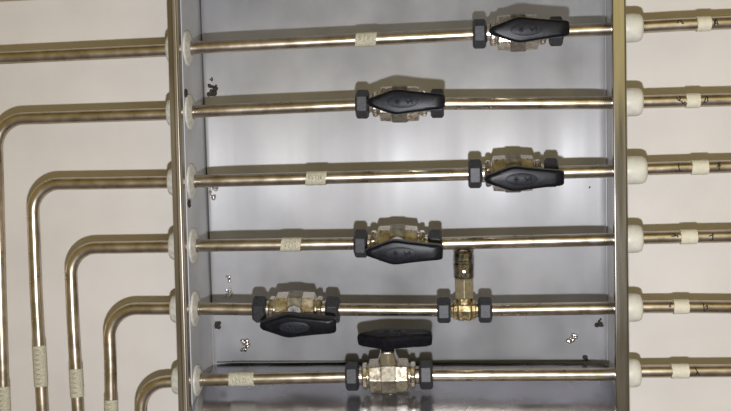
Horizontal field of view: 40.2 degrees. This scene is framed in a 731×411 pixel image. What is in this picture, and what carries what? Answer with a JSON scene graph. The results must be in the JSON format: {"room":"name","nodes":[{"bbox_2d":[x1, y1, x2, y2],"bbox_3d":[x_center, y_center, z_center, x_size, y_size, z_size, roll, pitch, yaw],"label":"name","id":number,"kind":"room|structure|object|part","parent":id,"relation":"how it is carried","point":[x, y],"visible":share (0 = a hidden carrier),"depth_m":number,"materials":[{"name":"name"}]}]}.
{"room":"mechanical room","nodes":[
{"label":"mechanical room","id":0,"kind":"room"},
{"bbox_2d":[0,0,730,410],"bbox_3d":[0.026,-0.065,1.512,3.000,2.400,0.060,-1,2,5],"label":"wall","id":1,"kind":"structure","parent":0,"point":[678,62],"depth_m":1.51,"materials":[{"name":"white paint"}]},
{"bbox_2d":[167,0,629,410],"bbox_3d":[0.047,-0.021,1.433,0.618,0.685,0.166,-1,2,5],"label":"metal box","id":2,"kind":"object","parent":1,"relation":"attached to","point":[592,65],"visible":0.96,"depth_m":1.49,"materials":[{"name":"grey metal"}]},
{"bbox_2d":[0,0,25,1],"bbox_3d":[-0.381,-0.306,1.425,0.468,0.023,0.018,-1,2,5],"label":"pipe","id":3,"kind":"object","parent":2,"relation":"attached to","point":[0,0],"visible":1,"depth_m":1.43,"materials":[{"name":"silver metal"}]},
{"bbox_2d":[0,98,354,410],"bbox_3d":[-0.271,0.301,1.442,0.542,0.895,0.020,-1,2,5],"label":"pipe","id":4,"kind":"object","parent":2,"relation":"attached to","point":[328,105],"visible":0.94,"depth_m":1.43,"materials":[{"name":"metal"}]},
{"bbox_2d":[103,302,251,410],"bbox_3d":[-0.265,0.443,1.448,0.234,0.609,0.020,-1,2,5],"label":"pipe","id":5,"kind":"object","parent":2,"relation":"attached to","point":[109,334],"visible":0.94,"depth_m":1.44,"materials":[{"name":"metal"}]},
{"bbox_2d":[252,291,340,337],"bbox_3d":[-0.099,0.150,1.402,0.124,0.057,0.102,-1,2,4],"label":"valve","id":6,"kind":"object","parent":5,"relation":"attached to","point":[290,314],"visible":0.99,"depth_m":1.40,"materials":[{"name":"metal"}]},
{"bbox_3d":[-0.092,0.163,1.363,0.105,0.034,0.019,0,15,5],"label":"handle","id":7,"kind":"part","parent":6,"relation":"part of","materials":[{"name":"black plastic"}]},
{"bbox_2d":[339,303,436,316],"bbox_3d":[0.032,0.147,1.410,0.148,0.020,0.018,-1,2,5],"label":"pipe","id":8,"kind":"object","parent":6,"relation":"attached to","point":[345,309],"visible":0.78,"depth_m":1.40,"materials":[{"name":"silver metal"}]},
{"bbox_2d":[165,30,193,66],"bbox_3d":[-0.263,-0.222,1.418,0.035,0.051,0.051,-1,2,5],"label":"bushing","id":9,"kind":"object","parent":2,"relation":"attached to","point":[187,38],"visible":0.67,"depth_m":1.40,"materials":[{"name":"white plastic"}]},
{"bbox_2d":[165,94,195,129],"bbox_3d":[-0.263,-0.132,1.422,0.037,0.051,0.051,-1,2,5],"label":"bushing","id":10,"kind":"object","parent":2,"relation":"attached to","point":[189,102],"visible":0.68,"depth_m":1.41,"materials":[{"name":"white plastic"}]},
{"bbox_2d":[166,164,197,198],"bbox_3d":[-0.261,-0.034,1.427,0.038,0.051,0.051,-1,2,5],"label":"bushing","id":11,"kind":"object","parent":2,"relation":"attached to","point":[191,171],"visible":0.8,"depth_m":1.41,"materials":[{"name":"white plastic"}]},
{"bbox_2d":[168,228,198,263],"bbox_3d":[-0.260,0.058,1.431,0.039,0.051,0.051,-1,2,5],"label":"bushing","id":12,"kind":"object","parent":2,"relation":"attached to","point":[193,236],"visible":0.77,"depth_m":1.41,"materials":[{"name":"white plastic"}]},
{"bbox_2d":[169,291,200,326],"bbox_3d":[-0.258,0.148,1.434,0.040,0.051,0.051,-1,2,5],"label":"bushing","id":13,"kind":"object","parent":2,"relation":"attached to","point":[195,318],"visible":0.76,"depth_m":1.42,"materials":[{"name":"white plastic"}]},
{"bbox_2d":[171,364,202,395],"bbox_3d":[-0.256,0.252,1.439,0.041,0.045,0.045,-1,2,5],"label":"bushing","id":14,"kind":"object","parent":2,"relation":"attached to","point":[197,388],"visible":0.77,"depth_m":1.42,"materials":[{"name":"white plastic"}]},
{"bbox_3d":[-0.246,-0.039,1.461,0.002,0.637,0.124,-1,2,5],"label":"panel","id":15,"kind":"part","parent":2,"relation":"part of","materials":[{"name":"metal"}]},
{"bbox_2d":[65,237,353,410],"bbox_3d":[-0.217,0.397,1.442,0.425,0.700,0.021,-1,2,5],"label":"pipe","id":16,"kind":"object","parent":2,"relation":"attached to","point":[285,244],"visible":0.98,"depth_m":1.43,"materials":[{"name":"metal"}]},
{"bbox_2d":[214,321,220,328],"bbox_3d":[-0.227,0.184,1.536,0.011,0.013,0.007,-1,2,7],"label":"light","id":17,"kind":"object","parent":2,"relation":"attached to","point":[217,324],"depth_m":1.53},
{"bbox_2d":[0,28,472,63],"bbox_3d":[-0.407,-0.217,1.430,1.120,0.038,0.021,-1,2,5],"label":"pipe","id":18,"kind":"object","parent":2,"relation":"attached to","point":[360,39],"visible":0.99,"depth_m":1.40,"materials":[{"name":"metal"}]},
{"bbox_2d":[135,370,344,410],"bbox_3d":[-0.181,0.491,1.443,0.325,0.509,0.021,-1,2,5],"label":"pipe","id":19,"kind":"object","parent":2,"relation":"attached to","point":[254,378],"visible":0.98,"depth_m":1.42,"materials":[{"name":"metal"}]},
{"bbox_2d":[27,168,467,410],"bbox_3d":[-0.165,0.349,1.435,0.639,0.794,0.021,-1,2,5],"label":"pipe","id":20,"kind":"object","parent":2,"relation":"attached to","point":[39,353],"visible":1,"depth_m":1.43,"materials":[{"name":"metal"}]},
{"bbox_2d":[345,328,432,393],"bbox_3d":[0.033,0.222,1.409,0.124,0.100,0.063,-1,2,4],"label":"valve","id":21,"kind":"object","parent":2,"relation":"in","point":[388,373],"visible":1,"depth_m":1.39,"materials":[{"name":"metal"}]},
{"bbox_3d":[0.041,0.185,1.393,0.105,0.019,0.034,-2,20,5],"label":"handle","id":22,"kind":"part","parent":21,"relation":"part of","materials":[{"name":"black plastic"}]},
{"bbox_3d":[0.057,0.280,1.444,0.595,0.080,0.160,-1,2,5],"label":"panel","id":23,"kind":"part","parent":2,"relation":"part of","materials":[{"name":"metal"}]},
{"bbox_2d":[433,363,730,380],"bbox_3d":[0.511,0.229,1.374,0.840,0.024,0.021,-1,2,5],"label":"pipe","id":24,"kind":"object","parent":2,"relation":"attached to","point":[681,370],"visible":0.99,"depth_m":1.39,"materials":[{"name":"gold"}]},
{"bbox_2d":[442,229,730,249],"bbox_3d":[0.515,0.043,1.365,0.825,0.024,0.021,-1,2,5],"label":"pipe","id":25,"kind":"object","parent":2,"relation":"attached to","point":[684,236],"visible":0.95,"depth_m":1.38,"materials":[{"name":"gold"}]},
{"bbox_2d":[353,224,442,264],"bbox_3d":[0.044,0.054,1.385,0.124,0.054,0.103,-1,2,4],"label":"valve","id":26,"kind":"object","parent":25,"relation":"attached to","point":[394,244],"visible":1,"depth_m":1.34,"materials":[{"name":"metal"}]},
{"bbox_3d":[0.052,0.062,1.346,0.105,0.034,0.019,0,9,5],"label":"handle","id":27,"kind":"part","parent":26,"relation":"part of","materials":[{"name":"black plastic"}]},
{"bbox_2d":[444,93,730,109],"bbox_3d":[0.514,-0.146,1.357,0.819,0.024,0.021,-1,2,5],"label":"pipe","id":28,"kind":"object","parent":2,"relation":"attached to","point":[687,100],"visible":0.96,"depth_m":1.37,"materials":[{"name":"gold"}]},
{"bbox_2d":[355,85,444,122],"bbox_3d":[0.047,-0.141,1.376,0.125,0.053,0.102,0,4,5],"label":"valve","id":29,"kind":"object","parent":28,"relation":"attached to","point":[395,103],"visible":1,"depth_m":1.33,"materials":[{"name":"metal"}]},
{"bbox_3d":[0.054,-0.138,1.336,0.105,0.034,0.019,0,4,5],"label":"handle","id":30,"kind":"part","parent":29,"relation":"part of","materials":[{"name":"black plastic"}]},
{"bbox_3d":[0.349,-0.049,1.411,0.002,0.637,0.124,-1,2,5],"label":"panel","id":31,"kind":"part","parent":2,"relation":"part of","materials":[{"name":"metal"}]},
{"bbox_2d":[492,299,730,315],"bbox_3d":[0.550,0.141,1.367,0.758,0.028,0.021,-1,2,5],"label":"pipe","id":32,"kind":"object","parent":2,"relation":"attached to","point":[674,306],"visible":0.99,"depth_m":1.38,"materials":[{"name":"gold"}]},
{"bbox_2d":[437,249,491,322],"bbox_3d":[0.138,0.112,1.399,0.076,0.105,0.034,-1,2,5],"label":"fitting","id":33,"kind":"object","parent":32,"relation":"attached to","point":[464,308],"visible":1,"depth_m":1.39,"materials":[{"name":"gold metal"}]},
{"bbox_2d":[453,249,473,299],"bbox_3d":[0.138,0.095,1.397,0.029,0.070,0.033,-1,2,5],"label":"valve","id":34,"kind":"object","parent":33,"relation":"attached to","point":[463,266],"depth_m":1.39,"materials":[{"name":"gold metal"}]},
{"bbox_2d":[610,13,643,42],"bbox_3d":[0.356,-0.242,1.366,0.042,0.039,0.039,-1,2,5],"label":"bushing","id":35,"kind":"object","parent":2,"relation":"attached to","point":[634,22],"visible":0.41,"depth_m":1.35,"materials":[{"name":"white plastic"}]},
{"bbox_2d":[611,88,643,116],"bbox_3d":[0.358,-0.141,1.370,0.041,0.039,0.039,-1,2,5],"label":"bushing","id":36,"kind":"object","parent":2,"relation":"attached to","point":[635,97],"visible":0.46,"depth_m":1.35,"materials":[{"name":"white plastic"}]},
{"bbox_2d":[613,293,642,321],"bbox_3d":[0.362,0.141,1.382,0.038,0.039,0.039,-1,2,5],"label":"bushing","id":37,"kind":"object","parent":2,"relation":"attached to","point":[635,300],"visible":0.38,"depth_m":1.36,"materials":[{"name":"white plastic"}]},
{"bbox_2d":[614,359,641,386],"bbox_3d":[0.363,0.233,1.386,0.035,0.039,0.039,-1,2,5],"label":"bushing","id":38,"kind":"object","parent":2,"relation":"attached to","point":[635,371],"visible":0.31,"depth_m":1.37,"materials":[{"name":"white plastic"}]},
{"bbox_2d":[612,225,643,252],"bbox_3d":[0.361,0.046,1.378,0.039,0.039,0.039,-1,2,5],"label":"bushing","id":39,"kind":"object","parent":2,"relation":"attached to","point":[635,232],"visible":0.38,"depth_m":1.36,"materials":[{"name":"white plastic"}]},
{"bbox_2d":[612,156,647,183],"bbox_3d":[0.362,-0.048,1.374,0.045,0.039,0.039,-1,2,5],"label":"bushing","id":40,"kind":"object","parent":2,"relation":"attached to","point":[637,166],"visible":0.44,"depth_m":1.36,"materials":[{"name":"white plastic"}]},
{"bbox_2d":[559,160,730,178],"bbox_3d":[0.593,-0.054,1.354,0.665,0.024,0.021,-1,2,5],"label":"pipe","id":41,"kind":"object","parent":2,"relation":"attached to","point":[693,167],"visible":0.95,"depth_m":1.36,"materials":[{"name":"gold"}]},
{"bbox_2d":[468,154,563,192],"bbox_3d":[0.203,-0.044,1.367,0.124,0.054,0.103,-1,2,3],"label":"valve","id":42,"kind":"object","parent":41,"relation":"attached to","point":[508,173],"visible":1,"depth_m":1.32,"materials":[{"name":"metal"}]},
{"bbox_3d":[0.210,-0.036,1.328,0.105,0.034,0.019,-1,8,5],"label":"handle","id":43,"kind":"part","parent":42,"relation":"part of","materials":[{"name":"black plastic"}]},
{"bbox_2d":[564,16,730,37],"bbox_3d":[0.594,-0.248,1.346,0.656,0.025,0.021,-1,2,5],"label":"pipe","id":44,"kind":"object","parent":2,"relation":"attached to","point":[699,23],"visible":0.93,"depth_m":1.35,"materials":[{"name":"gold"}]},
{"bbox_2d":[472,13,569,51],"bbox_3d":[0.208,-0.237,1.358,0.124,0.053,0.103,-1,2,3],"label":"valve","id":45,"kind":"object","parent":44,"relation":"attached to","point":[521,32],"visible":1,"depth_m":1.31,"materials":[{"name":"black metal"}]},
{"bbox_3d":[0.215,-0.232,1.319,0.105,0.034,0.019,-1,6,5],"label":"handle","id":46,"kind":"part","parent":45,"relation":"part of","materials":[{"name":"black plastic"}]}
]}

